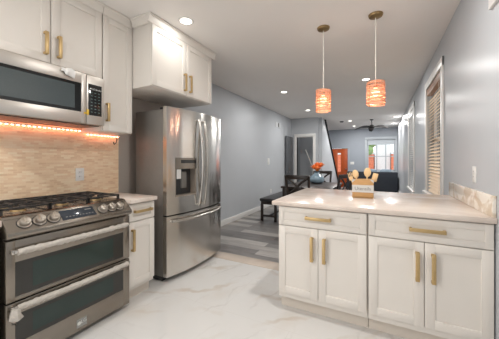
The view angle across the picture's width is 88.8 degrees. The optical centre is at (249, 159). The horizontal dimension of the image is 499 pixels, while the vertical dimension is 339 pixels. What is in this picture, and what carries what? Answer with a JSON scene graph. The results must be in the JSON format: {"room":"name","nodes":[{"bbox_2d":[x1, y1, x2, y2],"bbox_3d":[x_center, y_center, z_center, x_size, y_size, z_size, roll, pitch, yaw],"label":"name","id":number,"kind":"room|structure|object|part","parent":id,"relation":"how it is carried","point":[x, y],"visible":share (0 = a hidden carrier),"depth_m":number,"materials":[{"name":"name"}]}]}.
{"room":"kitchen","nodes":[
{"label":"kitchen","id":0,"kind":"room"},
{"bbox_2d":[0,97,163,199],"bbox_3d":[-2.157,-0.060,1.675,0.330,2.640,4.200,0,0,27],"label":"wall","id":1,"kind":"structure","parent":0,"point":[36,161],"depth_m":2.28,"materials":[{"name":"stone"}]},
{"bbox_2d":[0,121,81,130],"bbox_3d":[-1.748,-0.274,2.027,0.017,0.016,0.800,0,0,27],"label":"light strip","id":2,"kind":"object","parent":1,"relation":"attached to","point":[7,123],"visible":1,"depth_m":2.07,"materials":[{"name":"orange plastic"}]},
{"bbox_2d":[0,0,103,77],"bbox_3d":[-1.611,-1.043,1.980,0.351,0.670,0.783,0,0,27],"label":"upper cabinet","id":3,"kind":"object","parent":1,"relation":"attached to","point":[62,33],"visible":0.9,"depth_m":1.95,"materials":[{"name":"white wood"}]},
{"bbox_3d":[-1.587,-1.012,1.745,0.020,0.575,0.381,0,0,27],"label":"door","id":4,"kind":"part","parent":3,"relation":"part of","materials":[{"name":"white wood"}]},
{"bbox_3d":[-1.491,-0.860,1.870,0.036,0.165,0.024,0,0,27],"label":"handle","id":5,"kind":"part","parent":3,"relation":"part of","materials":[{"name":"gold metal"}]},
{"bbox_2d":[0,49,103,128],"bbox_3d":[-1.603,-0.498,1.974,0.372,0.414,0.755,0,0,27],"label":"microwave","id":6,"kind":"object","parent":3,"relation":"attached to","point":[32,91],"visible":1,"depth_m":1.85,"materials":[{"name":"metal"}]},
{"bbox_3d":[-1.490,-0.504,1.823,0.020,0.234,0.537,0,0,27],"label":"glass","id":7,"kind":"part","parent":6,"relation":"part of","materials":[{"name":"black glass"}]},
{"bbox_2d":[61,67,75,77],"bbox_3d":[-1.391,-0.672,1.955,0.044,0.075,0.094,0,0,27],"label":"scrap","id":8,"kind":"object","parent":6,"relation":"attached to","point":[70,72],"visible":1,"depth_m":1.95,"materials":[{"name":"white paper"}]},
{"bbox_3d":[-1.316,-0.501,2.166,0.033,0.408,0.151,0,0,27],"label":"panel frame","id":9,"kind":"part","parent":6,"relation":"part of","materials":[{"name":"metal"}]},
{"bbox_3d":[-1.304,-0.502,2.153,0.004,0.260,0.112,0,0,27],"label":"control panel","id":10,"kind":"part","parent":6,"relation":"part of","materials":[{"name":"black plastic"}]},
{"bbox_3d":[-1.450,-0.860,1.948,0.036,0.165,0.024,0,0,27],"label":"handle","id":11,"kind":"part","parent":3,"relation":"part of","materials":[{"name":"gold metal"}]},
{"bbox_3d":[-1.407,-1.012,2.093,0.020,0.575,0.390,0,0,27],"label":"door","id":12,"kind":"part","parent":3,"relation":"part of","materials":[{"name":"white wood"}]},
{"bbox_3d":[-1.483,-1.339,1.914,0.050,0.078,0.783,0,0,27],"label":"crown","id":13,"kind":"part","parent":3,"relation":"part of","materials":[{"name":"white wood"}]},
{"bbox_2d":[76,168,83,180],"bbox_3d":[-1.594,0.135,2.397,0.008,0.118,0.075,0,0,27],"label":"outlet","id":14,"kind":"object","parent":1,"relation":"attached to","point":[79,171],"visible":1,"depth_m":2.39,"materials":[{"name":"white plastic"}]},
{"bbox_2d":[82,4,132,136],"bbox_3d":[-1.347,-0.809,2.493,0.351,1.138,0.363,0,0,27],"label":"upper cabinet","id":15,"kind":"object","parent":1,"relation":"attached to","point":[117,27],"depth_m":2.40,"materials":[{"name":"white wood"}]},
{"bbox_3d":[-1.468,-0.248,2.569,0.017,0.016,0.340,0,0,27],"label":"light strip","id":16,"kind":"part","parent":15,"relation":"part of","materials":[{"name":"plastic"}]},
{"bbox_3d":[-1.272,-0.430,2.293,0.036,0.165,0.024,0,0,27],"label":"handle","id":17,"kind":"part","parent":15,"relation":"part of","materials":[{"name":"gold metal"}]},
{"bbox_3d":[-1.245,-0.782,2.408,0.020,1.035,0.298,0,0,27],"label":"door","id":18,"kind":"part","parent":15,"relation":"part of","materials":[{"name":"white wood"}]},
{"bbox_3d":[-1.233,-1.339,2.399,0.050,0.078,0.300,0,0,27],"label":"crown","id":19,"kind":"part","parent":15,"relation":"part of","materials":[{"name":"white wood"}]},
{"bbox_2d":[130,11,215,107],"bbox_3d":[-0.948,-1.045,2.971,0.621,0.666,1.060,0,0,27],"label":"upper cabinet","id":20,"kind":"object","parent":1,"relation":"attached to","point":[170,68],"visible":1,"depth_m":2.67,"materials":[{"name":"white wood"}]},
{"bbox_3d":[-0.823,-1.009,2.637,0.020,0.582,0.474,0,0,27],"label":"door","id":21,"kind":"part","parent":20,"relation":"part of","materials":[{"name":"white wood"}]},
{"bbox_3d":[-0.944,-1.339,2.969,0.600,0.078,1.060,0,0,27],"label":"crown","id":22,"kind":"part","parent":20,"relation":"part of","materials":[{"name":"white wood"}]},
{"bbox_3d":[-0.703,-0.855,2.808,0.036,0.190,0.024,0,0,27],"label":"handle","id":23,"kind":"part","parent":20,"relation":"part of","materials":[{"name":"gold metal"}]},
{"bbox_3d":[-0.663,-0.855,2.886,0.036,0.190,0.024,0,0,27],"label":"handle","id":24,"kind":"part","parent":20,"relation":"part of","materials":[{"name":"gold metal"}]},
{"bbox_3d":[-0.603,-1.009,3.063,0.020,0.582,0.473,0,0,27],"label":"door","id":25,"kind":"part","parent":20,"relation":"part of","materials":[{"name":"white wood"}]},
{"bbox_2d":[66,257,406,338],"bbox_3d":[-0.703,1.310,0.914,3.612,0.100,4.480,0,0,27],"label":"floor","id":26,"kind":"structure","parent":0,"point":[215,298],"depth_m":2.09,"materials":[{"name":"stone"}]},
{"bbox_2d":[0,191,131,338],"bbox_3d":[-1.445,0.775,1.943,0.682,0.969,0.820,0,0,27],"label":"range","id":27,"kind":"object","parent":26,"relation":"on","point":[64,258],"visible":1,"depth_m":1.74,"materials":[{"name":"metal"}]},
{"bbox_3d":[-1.547,0.334,1.705,0.092,0.011,0.091,0,0,27],"label":"burner","id":28,"kind":"part","parent":27,"relation":"part of","materials":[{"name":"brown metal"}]},
{"bbox_3d":[-1.367,0.378,1.551,0.069,0.067,0.072,0,0,27],"label":"knob","id":29,"kind":"part","parent":27,"relation":"part of","materials":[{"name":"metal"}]},
{"bbox_3d":[-1.331,0.378,1.620,0.069,0.067,0.072,0,0,27],"label":"knob","id":30,"kind":"part","parent":27,"relation":"part of","materials":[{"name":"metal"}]},
{"bbox_3d":[-1.295,0.378,1.690,0.069,0.067,0.072,0,0,27],"label":"knob","id":31,"kind":"part","parent":27,"relation":"part of","materials":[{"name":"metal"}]},
{"bbox_2d":[3,196,119,215],"bbox_3d":[-1.528,0.351,1.989,0.490,0.027,0.815,0,0,27],"label":"cooktop","id":32,"kind":"object","parent":27,"relation":"in","point":[39,208],"depth_m":1.87,"materials":[{"name":"metal"}]},
{"bbox_3d":[-1.236,1.034,1.838,0.046,0.383,0.811,0,0,27],"label":"oven door","id":33,"kind":"part","parent":27,"relation":"part of","materials":[{"name":"metal"}]},
{"bbox_3d":[-1.236,0.655,1.838,0.046,0.360,0.811,0,0,27],"label":"oven door","id":34,"kind":"part","parent":27,"relation":"part of","materials":[{"name":"metal"}]},
{"bbox_3d":[-1.252,0.400,1.847,0.142,0.127,0.815,0,0,27],"label":"control panel","id":35,"kind":"part","parent":27,"relation":"part of","materials":[{"name":"metal"}]},
{"bbox_3d":[-1.235,1.000,1.828,0.029,0.174,0.710,0,0,27],"label":"glass","id":36,"kind":"part","parent":27,"relation":"part of","materials":[{"name":"black glass"}]},
{"bbox_3d":[-1.235,0.707,1.828,0.029,0.207,0.710,0,0,27],"label":"glass","id":37,"kind":"part","parent":27,"relation":"part of","materials":[{"name":"black glass"}]},
{"bbox_3d":[-1.194,0.866,1.817,0.053,0.025,0.777,0,0,27],"label":"handle","id":38,"kind":"part","parent":27,"relation":"part of","materials":[{"name":"metal"}]},
{"bbox_3d":[-1.194,0.538,1.817,0.053,0.025,0.777,0,0,27],"label":"handle","id":39,"kind":"part","parent":27,"relation":"part of","materials":[{"name":"metal"}]},
{"bbox_3d":[-1.141,0.378,1.989,0.069,0.067,0.072,0,0,27],"label":"knob","id":40,"kind":"part","parent":27,"relation":"part of","materials":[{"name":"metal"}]},
{"bbox_3d":[-1.109,0.378,2.051,0.069,0.067,0.072,0,0,27],"label":"knob","id":41,"kind":"part","parent":27,"relation":"part of","materials":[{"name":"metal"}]},
{"bbox_3d":[-1.078,0.378,2.111,0.069,0.067,0.072,0,0,27],"label":"knob","id":42,"kind":"part","parent":27,"relation":"part of","materials":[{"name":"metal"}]},
{"bbox_2d":[128,200,153,298],"bbox_3d":[-1.218,0.821,2.463,0.596,0.879,0.288,0,0,27],"label":"base cabinet","id":43,"kind":"object","parent":26,"relation":"on","point":[141,219],"visible":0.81,"depth_m":2.35,"materials":[{"name":"white wood"}]},
{"bbox_2d":[95,192,156,203],"bbox_3d":[-1.223,0.362,2.465,0.604,0.035,0.296,0,0,27],"label":"countertop","id":44,"kind":"structure","parent":43,"relation":"on","point":[130,198],"depth_m":2.37,"materials":[{"name":"beige stone"}]},
{"bbox_3d":[-1.020,0.708,2.238,0.036,0.190,0.024,0,0,27],"label":"handle","id":45,"kind":"part","parent":43,"relation":"part of","materials":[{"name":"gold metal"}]},
{"bbox_3d":[-0.995,0.469,2.348,0.020,0.150,0.281,0,0,27],"label":"drawer","id":46,"kind":"part","parent":43,"relation":"part of","materials":[{"name":"white wood"}]},
{"bbox_3d":[-0.995,0.836,2.348,0.020,0.568,0.281,0,0,27],"label":"door","id":47,"kind":"part","parent":43,"relation":"part of","materials":[{"name":"white wood"}]},
{"bbox_3d":[-0.969,0.460,2.337,0.036,0.024,0.190,0,0,27],"label":"handle","id":48,"kind":"part","parent":43,"relation":"part of","materials":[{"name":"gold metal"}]},
{"bbox_2d":[136,106,221,280],"bbox_3d":[-0.762,0.352,3.110,0.610,1.815,0.985,0,0,27],"label":"refrigerator","id":49,"kind":"object","parent":26,"relation":"on","point":[187,209],"visible":1,"depth_m":2.77,"materials":[{"name":"metal"}]},
{"bbox_2d":[177,169,180,178],"bbox_3d":[-0.749,0.150,2.704,0.002,0.100,0.064,0,0,27],"label":"paper tag","id":50,"kind":"object","parent":49,"relation":"hanging from","point":[178,170],"visible":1,"depth_m":2.70,"materials":[{"name":"white paper"}]},
{"bbox_3d":[-0.732,0.009,2.802,0.110,1.122,0.465,0,0,27],"label":"door","id":51,"kind":"part","parent":49,"relation":"part of","materials":[{"name":"metal"}]},
{"bbox_3d":[-0.613,0.894,3.033,0.110,0.621,0.985,0,0,27],"label":"freezer drawer","id":52,"kind":"part","parent":49,"relation":"part of","materials":[{"name":"metal"}]},
{"bbox_3d":[-0.563,0.030,2.928,0.089,0.988,0.031,0,0,16],"label":"handle","id":53,"kind":"part","parent":49,"relation":"part of","materials":[{"name":"metal"}]},
{"bbox_3d":[-0.520,0.030,3.008,0.089,0.988,0.031,0,0,39],"label":"handle","id":54,"kind":"part","parent":49,"relation":"part of","materials":[{"name":"metal"}]},
{"bbox_3d":[-0.505,0.009,3.242,0.110,1.122,0.514,0,0,27],"label":"door","id":55,"kind":"part","parent":49,"relation":"part of","materials":[{"name":"metal"}]},
{"bbox_2d":[211,251,278,270],"bbox_3d":[0.369,1.308,2.994,3.612,0.104,0.200,0,0,27],"label":"trim","id":56,"kind":"structure","parent":26,"relation":"on","point":[227,256],"depth_m":3.19,"materials":[{"name":"beige wood"}]},
{"bbox_2d":[279,205,368,327],"bbox_3d":[0.682,0.821,2.261,0.685,0.879,0.656,0,0,27],"label":"base cabinet","id":57,"kind":"object","parent":26,"relation":"on","point":[323,253],"visible":0.96,"depth_m":1.99,"materials":[{"name":"white wood"}]},
{"bbox_3d":[0.397,0.829,2.090,0.326,0.562,0.020,0,0,27],"label":"door","id":58,"kind":"part","parent":57,"relation":"part of","materials":[{"name":"white wood"}]},
{"bbox_3d":[0.489,0.707,2.011,0.024,0.190,0.036,0,0,27],"label":"handle","id":59,"kind":"part","parent":57,"relation":"part of","materials":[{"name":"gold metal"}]},
{"bbox_3d":[0.532,0.463,1.989,0.200,0.024,0.036,0,0,27],"label":"handle","id":60,"kind":"part","parent":57,"relation":"part of","materials":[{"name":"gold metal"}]},
{"bbox_3d":[0.552,0.466,2.011,0.674,0.152,0.020,0,0,27],"label":"drawer","id":61,"kind":"part","parent":57,"relation":"part of","materials":[{"name":"white wood"}]},
{"bbox_3d":[0.574,0.707,1.968,0.024,0.190,0.036,0,0,27],"label":"handle","id":62,"kind":"part","parent":57,"relation":"part of","materials":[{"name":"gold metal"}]},
{"bbox_3d":[0.699,0.829,1.935,0.344,0.562,0.020,0,0,27],"label":"door","id":63,"kind":"part","parent":57,"relation":"part of","materials":[{"name":"white wood"}]},
{"bbox_2d":[272,188,496,223],"bbox_3d":[1.083,0.362,2.330,1.433,0.035,1.125,0,0,27],"label":"countertop","id":64,"kind":"structure","parent":57,"relation":"on","point":[432,206],"depth_m":1.98,"materials":[{"name":"beige stone"}]},
{"bbox_2d":[352,178,373,198],"bbox_3d":[1.044,0.260,2.352,0.178,0.168,0.123,0,0,24],"label":"crate","id":65,"kind":"object","parent":64,"relation":"on","point":[361,188],"visible":0.98,"depth_m":2.30,"materials":[{"name":"brown wood"}]},
{"bbox_2d":[352,170,358,178],"bbox_3d":[0.986,0.211,2.357,0.066,0.240,0.013,0,0,23],"label":"wooden spoon","id":66,"kind":"object","parent":65,"relation":"in","point":[355,173],"visible":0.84,"depth_m":2.35,"materials":[{"name":"brown wood"}]},
{"bbox_2d":[364,168,370,179],"bbox_3d":[1.072,0.200,2.316,0.059,0.261,0.014,0,0,27],"label":"wooden spoon","id":67,"kind":"object","parent":65,"relation":"in","point":[367,172],"visible":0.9,"depth_m":2.31,"materials":[{"name":"brown wood"}]},
{"bbox_2d":[371,173,377,181],"bbox_3d":[1.131,0.224,2.325,0.080,0.214,0.012,0,0,27],"label":"wooden spatula","id":68,"kind":"object","parent":65,"relation":"in","point":[375,176],"visible":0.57,"depth_m":2.32,"materials":[{"name":"brown wood"}]},
{"bbox_2d":[368,213,493,338],"bbox_3d":[1.298,0.821,1.943,0.692,0.879,0.656,0,0,27],"label":"base cabinet","id":69,"kind":"object","parent":26,"relation":"on","point":[428,278],"visible":0.98,"depth_m":1.67,"materials":[{"name":"white wood"}]},
{"bbox_3d":[1.012,0.829,1.773,0.332,0.562,0.020,0,0,27],"label":"door","id":70,"kind":"part","parent":69,"relation":"part of","materials":[{"name":"white wood"}]},
{"bbox_3d":[1.113,0.707,1.690,0.024,0.190,0.036,0,0,27],"label":"handle","id":71,"kind":"part","parent":69,"relation":"part of","materials":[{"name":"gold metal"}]},
{"bbox_3d":[1.160,0.463,1.665,0.200,0.024,0.036,0,0,27],"label":"handle","id":72,"kind":"part","parent":69,"relation":"part of","materials":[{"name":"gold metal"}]},
{"bbox_3d":[1.168,0.466,1.693,0.682,0.152,0.020,0,0,27],"label":"drawer","id":73,"kind":"part","parent":69,"relation":"part of","materials":[{"name":"white wood"}]},
{"bbox_3d":[1.192,0.707,1.649,0.024,0.190,0.036,0,0,27],"label":"handle","id":74,"kind":"part","parent":69,"relation":"part of","materials":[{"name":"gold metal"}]},
{"bbox_3d":[1.317,0.829,1.616,0.346,0.562,0.020,0,0,27],"label":"door","id":75,"kind":"part","parent":69,"relation":"part of","materials":[{"name":"white wood"}]},
{"bbox_2d":[181,83,299,219],"bbox_3d":[0.983,-0.060,7.960,0.150,2.640,9.850,0,0,27],"label":"wall","id":76,"kind":"structure","parent":0,"point":[250,136],"depth_m":5.72,"materials":[{"name":"grey paint"}]},
{"bbox_2d":[221,204,271,225],"bbox_3d":[0.183,1.205,6.229,0.016,0.110,5.360,0,0,27],"label":"baseboard","id":77,"kind":"structure","parent":76,"relation":"attached to","point":[251,211],"depth_m":5.52,"materials":[{"name":"white wood"}]},
{"bbox_2d":[285,136,292,184],"bbox_3d":[1.317,0.245,8.260,0.100,2.010,0.650,0,0,27],"label":"door","id":78,"kind":"structure","parent":76,"relation":"in","point":[288,140],"depth_m":8.23,"materials":[{"name":"grey wood"}]},
{"bbox_2d":[98,0,460,130],"bbox_3d":[1.524,-1.440,5.234,3.612,0.120,14.200,0,0,27],"label":"ceiling","id":79,"kind":"structure","parent":0,"point":[263,49],"depth_m":3.07,"materials":[{"name":"white paint"}]},
{"bbox_2d":[178,16,193,24],"bbox_3d":[-0.630,-1.377,2.530,0.160,0.006,0.160,0,0,27],"label":"recessed light","id":80,"kind":"object","parent":79,"relation":"in","point":[184,20],"visible":1,"depth_m":2.52,"materials":[{"name":"beige"}]},
{"bbox_2d":[316,25,330,112],"bbox_3d":[0.771,-0.942,2.663,0.159,0.876,0.159,0,0,27],"label":"pendant lamp","id":81,"kind":"object","parent":79,"relation":"hanging from","point":[323,98],"visible":1,"depth_m":2.62,"materials":[{"name":"orange glass"}]},
{"bbox_3d":[0.771,-0.618,2.663,0.159,0.228,0.159,0,0,27],"label":"lamp shade","id":82,"kind":"part","parent":81,"relation":"part of","materials":[{"name":"orange glass"}]},
{"bbox_3d":[0.771,-1.045,2.663,0.006,0.610,0.006,0,0,5],"label":"cord","id":83,"kind":"part","parent":81,"relation":"part of","materials":[{"name":"white plastic"}]},
{"bbox_2d":[355,119,387,131],"bbox_3d":[4.185,-1.199,8.770,1.024,0.359,0.878,0,0,27],"label":"ceiling fan","id":84,"kind":"object","parent":79,"relation":"hanging from","point":[371,127],"visible":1,"depth_m":8.63,"materials":[{"name":"black metal"}]},
{"bbox_2d":[366,11,385,106],"bbox_3d":[1.198,-0.948,2.420,0.168,0.863,0.168,0,0,27],"label":"pendant lamp","id":85,"kind":"object","parent":79,"relation":"hanging from","point":[378,91],"visible":1,"depth_m":2.39,"materials":[{"name":"orange glass"}]},
{"bbox_3d":[1.198,-1.050,2.420,0.006,0.600,0.006,0,0,-40],"label":"cord","id":86,"kind":"part","parent":85,"relation":"part of","materials":[{"name":"white plastic"}]},
{"bbox_3d":[1.198,-0.629,2.420,0.168,0.224,0.168,0,0,27],"label":"lamp shade","id":87,"kind":"part","parent":85,"relation":"part of","materials":[{"name":"orange glass"}]},
{"bbox_2d":[218,187,386,262],"bbox_3d":[2.574,1.310,7.269,3.612,0.100,9.420,0,0,27],"label":"floor","id":88,"kind":"structure","parent":0,"point":[248,236],"depth_m":4.20,"materials":[{"name":"grey wood"}]},
{"bbox_2d":[260,191,291,221],"bbox_3d":[0.676,1.025,5.783,0.380,0.470,1.320,0,0,27],"label":"bench","id":89,"kind":"object","parent":88,"relation":"on","point":[267,200],"visible":0.52,"depth_m":5.27,"materials":[{"name":"black wood"}]},
{"bbox_3d":[0.263,1.085,5.310,0.048,0.350,0.048,0,0,27],"label":"leg","id":90,"kind":"part","parent":89,"relation":"part of","materials":[{"name":"brown wood"}]},
{"bbox_3d":[0.530,1.085,5.173,0.048,0.350,0.048,0,0,27],"label":"leg","id":91,"kind":"part","parent":89,"relation":"part of","materials":[{"name":"brown wood"}]},
{"bbox_3d":[0.676,0.823,5.783,0.380,0.065,1.320,0,0,27],"label":"seat","id":92,"kind":"part","parent":89,"relation":"part of","materials":[{"name":"black leather"}]},
{"bbox_2d":[285,175,309,194],"bbox_3d":[0.969,0.770,4.846,0.478,0.985,0.498,0,0,27],"label":"dining chair","id":93,"kind":"object","parent":88,"relation":"on","point":[304,178],"visible":0.46,"depth_m":4.65,"materials":[{"name":"black wood"}]},
{"bbox_3d":[0.701,0.772,4.768,0.117,0.983,0.058,0,0,-41],"label":"leg","id":94,"kind":"part","parent":93,"relation":"part of","materials":[{"name":"brown wood"}]},
{"bbox_3d":[0.864,0.315,4.642,0.420,0.075,0.040,0,0,27],"label":"rail","id":95,"kind":"part","parent":93,"relation":"part of","materials":[{"name":"brown wood"}]},
{"bbox_3d":[1.061,0.772,4.583,0.058,0.983,0.117,0,0,5],"label":"leg","id":96,"kind":"part","parent":93,"relation":"part of","materials":[{"name":"brown wood"}]},
{"bbox_2d":[281,181,341,196],"bbox_3d":[1.341,0.885,5.328,0.960,0.750,1.360,0,0,27],"label":"dining table","id":97,"kind":"object","parent":88,"relation":"on","point":[325,185],"visible":0.38,"depth_m":4.95,"materials":[{"name":"brown wood"}]},
{"bbox_3d":[0.690,0.902,4.971,0.080,0.716,0.080,0,0,27],"label":"leg","id":98,"kind":"part","parent":97,"relation":"part of","materials":[{"name":"brown wood"}]},
{"bbox_2d":[310,172,324,182],"bbox_3d":[1.497,0.385,5.664,0.330,0.250,0.330,0,0,27],"label":"vase","id":99,"kind":"object","parent":97,"relation":"on","point":[316,177],"visible":0.96,"depth_m":5.55,"materials":[{"name":"blue ceramic"}]},
{"bbox_2d":[310,162,324,171],"bbox_3d":[1.515,0.255,5.672,0.268,0.410,0.287,0,0,-19],"label":"bunch","id":100,"kind":"object","parent":99,"relation":"in","point":[316,166],"visible":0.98,"depth_m":5.60,"materials":[{"name":"orange plant"}]},
{"bbox_2d":[313,171,331,181],"bbox_3d":[1.779,0.770,6.373,0.478,0.985,0.498,0,0,27],"label":"dining chair","id":101,"kind":"object","parent":88,"relation":"on","point":[327,173],"visible":0.26,"depth_m":6.51,"materials":[{"name":"black wood"}]},
{"bbox_3d":[1.884,0.315,6.577,0.420,0.075,0.040,0,0,27],"label":"rail","id":102,"kind":"part","parent":101,"relation":"part of","materials":[{"name":"brown wood"}]},
{"bbox_2d":[337,174,352,189],"bbox_3d":[1.755,0.770,5.156,0.478,0.985,0.498,0,0,-37],"label":"dining chair","id":103,"kind":"object","parent":88,"relation":"on","point":[340,177],"visible":0.34,"depth_m":4.94,"materials":[{"name":"black wood"}]},
{"bbox_3d":[1.708,0.772,4.882,0.058,0.983,0.117,0,0,-15],"label":"leg","id":104,"kind":"part","parent":103,"relation":"part of","materials":[{"name":"brown wood"}]},
{"bbox_3d":[1.893,0.315,4.973,0.420,0.075,0.040,0,0,-37],"label":"rail","id":105,"kind":"part","parent":103,"relation":"part of","materials":[{"name":"brown wood"}]},
{"bbox_2d":[347,171,397,191],"bbox_3d":[4.955,0.860,10.317,1.830,0.800,0.880,0,0,27],"label":"sofa","id":106,"kind":"object","parent":88,"relation":"on","point":[386,181],"visible":0.59,"depth_m":9.72,"materials":[{"name":"grey fabric"}]},
{"bbox_2d":[380,169,391,171],"bbox_3d":[5.312,0.545,9.952,0.420,0.380,0.150,0,0,27],"label":"pillow","id":107,"kind":"object","parent":106,"relation":"on","point":[381,170],"visible":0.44,"depth_m":9.90,"materials":[{"name":"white fabric"}]},
{"bbox_2d":[291,117,318,180],"bbox_3d":[1.832,-0.060,8.461,0.900,2.640,0.120,0,0,27],"label":"wall","id":108,"kind":"structure","parent":0,"point":[302,125],"depth_m":8.37,"materials":[{"name":"grey paint"}]},
{"bbox_2d":[294,133,315,181],"bbox_3d":[1.844,0.200,8.446,0.715,2.120,0.137,0,0,27],"label":"trim","id":109,"kind":"structure","parent":108,"relation":"attached to","point":[296,136],"depth_m":8.51,"materials":[{"name":"white wood"}]},
{"bbox_2d":[300,137,312,180],"bbox_3d":[2.322,-0.060,9.412,0.900,2.640,0.060,0,0,27],"label":"wall","id":110,"kind":"structure","parent":0,"point":[306,143],"depth_m":9.48,"materials":[{"name":"grey paint"}]},
{"bbox_2d":[319,117,337,182],"bbox_3d":[3.136,-0.060,9.899,0.100,2.640,3.630,0,0,27],"label":"wall","id":111,"kind":"structure","parent":0,"point":[325,155],"depth_m":8.79,"materials":[{"name":"grey paint"}]},
{"bbox_2d":[324,120,337,180],"bbox_3d":[3.262,-0.103,10.138,0.165,2.554,3.150,0,0,27],"label":"trim","id":112,"kind":"structure","parent":111,"relation":"attached to","point":[324,120],"depth_m":9.65,"materials":[{"name":"black wood"}]},
{"bbox_2d":[329,127,396,171],"bbox_3d":[4.744,-0.060,11.477,3.312,2.640,0.150,0,0,27],"label":"wall","id":113,"kind":"structure","parent":0,"point":[354,139],"depth_m":11.38,"materials":[{"name":"grey paint"}]},
{"bbox_2d":[332,149,347,186],"bbox_3d":[4.136,0.365,11.730,0.720,1.770,0.107,0,0,27],"label":"door","id":114,"kind":"structure","parent":113,"relation":"in","point":[344,152],"depth_m":11.68,"materials":[{"name":"orange wood"}]},
{"bbox_2d":[332,147,348,170],"bbox_3d":[4.123,0.335,11.704,0.860,1.850,0.016,0,0,27],"label":"trim","id":115,"kind":"structure","parent":113,"relation":"attached to","point":[332,147],"depth_m":11.55,"materials":[{"name":"white wood"}]},
{"bbox_2d":[365,136,396,171],"bbox_3d":[5.624,-0.245,10.956,1.254,1.510,0.150,0,0,27],"label":"window","id":116,"kind":"structure","parent":113,"relation":"in","point":[394,138],"depth_m":10.94,"materials":[{"name":"white wood"}]},
{"bbox_2d":[368,140,393,144],"bbox_3d":[5.638,-0.755,10.945,1.010,0.190,0.020,0,0,27],"label":"roller shade","id":117,"kind":"object","parent":116,"relation":"attached to","point":[372,142],"visible":1,"depth_m":10.95,"materials":[{"name":"white fabric"}]},
{"bbox_2d":[397,0,498,338],"bbox_3d":[3.097,-0.060,4.507,0.150,2.640,14.050,0,0,27],"label":"wall","id":118,"kind":"structure","parent":0,"point":[469,45],"depth_m":2.08,"materials":[{"name":"grey paint"}]},
{"bbox_2d":[406,101,414,192],"bbox_3d":[3.685,-0.260,5.723,0.180,1.880,1.290,0,0,27],"label":"window","id":119,"kind":"structure","parent":118,"relation":"in","point":[412,107],"depth_m":5.23,"materials":[{"name":"white wood"}]},
{"bbox_2d":[409,110,412,188],"bbox_3d":[3.674,-0.230,5.728,0.065,1.732,1.026,0,0,27],"label":"window blind","id":120,"kind":"object","parent":119,"relation":"attached to","point":[411,113],"visible":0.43,"depth_m":5.90,"materials":[{"name":"white plastic"}]},
{"bbox_2d":[422,56,443,194],"bbox_3d":[2.443,-0.320,3.314,0.180,1.640,1.270,0,0,27],"label":"window","id":121,"kind":"structure","parent":118,"relation":"in","point":[440,65],"depth_m":3.11,"materials":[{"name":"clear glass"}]},
{"bbox_2d":[427,72,439,194],"bbox_3d":[2.432,-0.290,3.320,0.065,1.492,1.006,0,0,27],"label":"window blind","id":122,"kind":"object","parent":121,"relation":"attached to","point":[435,178],"visible":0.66,"depth_m":3.38,"materials":[{"name":"beige wood"}]},
{"bbox_3d":[2.499,-0.290,3.285,0.006,1.410,0.940,0,0,27],"label":"pane","id":123,"kind":"part","parent":121,"relation":"part of","materials":[{"name":"clear glass"}]},
{"bbox_2d":[449,182,495,217],"bbox_3d":[1.712,0.280,2.009,0.020,0.130,1.100,0,0,27],"label":"backsplash","id":124,"kind":"structure","parent":118,"relation":"attached to","point":[483,202],"depth_m":1.79,"materials":[{"name":"beige stone"}]},
{"bbox_2d":[472,166,475,182],"bbox_3d":[1.649,0.105,1.872,0.008,0.118,0.075,0,0,27],"label":"outlet","id":125,"kind":"object","parent":118,"relation":"attached to","point":[473,167],"visible":1,"depth_m":1.86,"materials":[{"name":"white plastic"}]},
{"bbox_2d":[488,0,498,9],"bbox_3d":[1.293,-1.140,1.201,0.026,0.420,0.860,0,0,27],"label":"wall panel","id":126,"kind":"object","parent":118,"relation":"attached to","point":[491,3],"visible":1,"depth_m":1.54,"materials":[{"name":"white paint"}]},
{"label":"outside","id":127,"kind":"structure","parent":0,"visible":0},
{"bbox_3d":[10.679,1.810,20.709,28.000,0.100,21.400,0,0,27],"label":"ground","id":128,"kind":"structure","parent":127,"visible":0},
{"bbox_2d":[338,152,374,171],"bbox_3d":[10.001,0.535,24.575,3.650,2.450,5.150,0,0,27],"label":"house","id":129,"kind":"structure","parent":128,"relation":"on","point":[371,159],"depth_m":22.70,"materials":[{"name":"red"}]},
{"bbox_2d":[344,145,375,154],"bbox_3d":[8.660,-0.544,20.323,2.682,4.609,2.381,0,0,27],"label":"tree","id":130,"kind":"object","parent":128,"relation":"on","point":[371,150],"visible":0.03,"depth_m":19.22,"materials":[{"name":"green plant"}]},
{"bbox_2d":[375,144,389,168],"bbox_3d":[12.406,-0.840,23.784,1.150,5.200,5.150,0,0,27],"label":"house","id":131,"kind":"structure","parent":128,"relation":"on","point":[380,148],"depth_m":21.63,"materials":[{"name":"white"}]},
{"bbox_2d":[390,152,393,169],"bbox_3d":[14.311,0.535,22.352,3.450,2.450,5.150,0,0,27],"label":"house","id":132,"kind":"structure","parent":128,"relation":"on","point":[391,153],"depth_m":20.95,"materials":[{"name":"red"}]}
]}

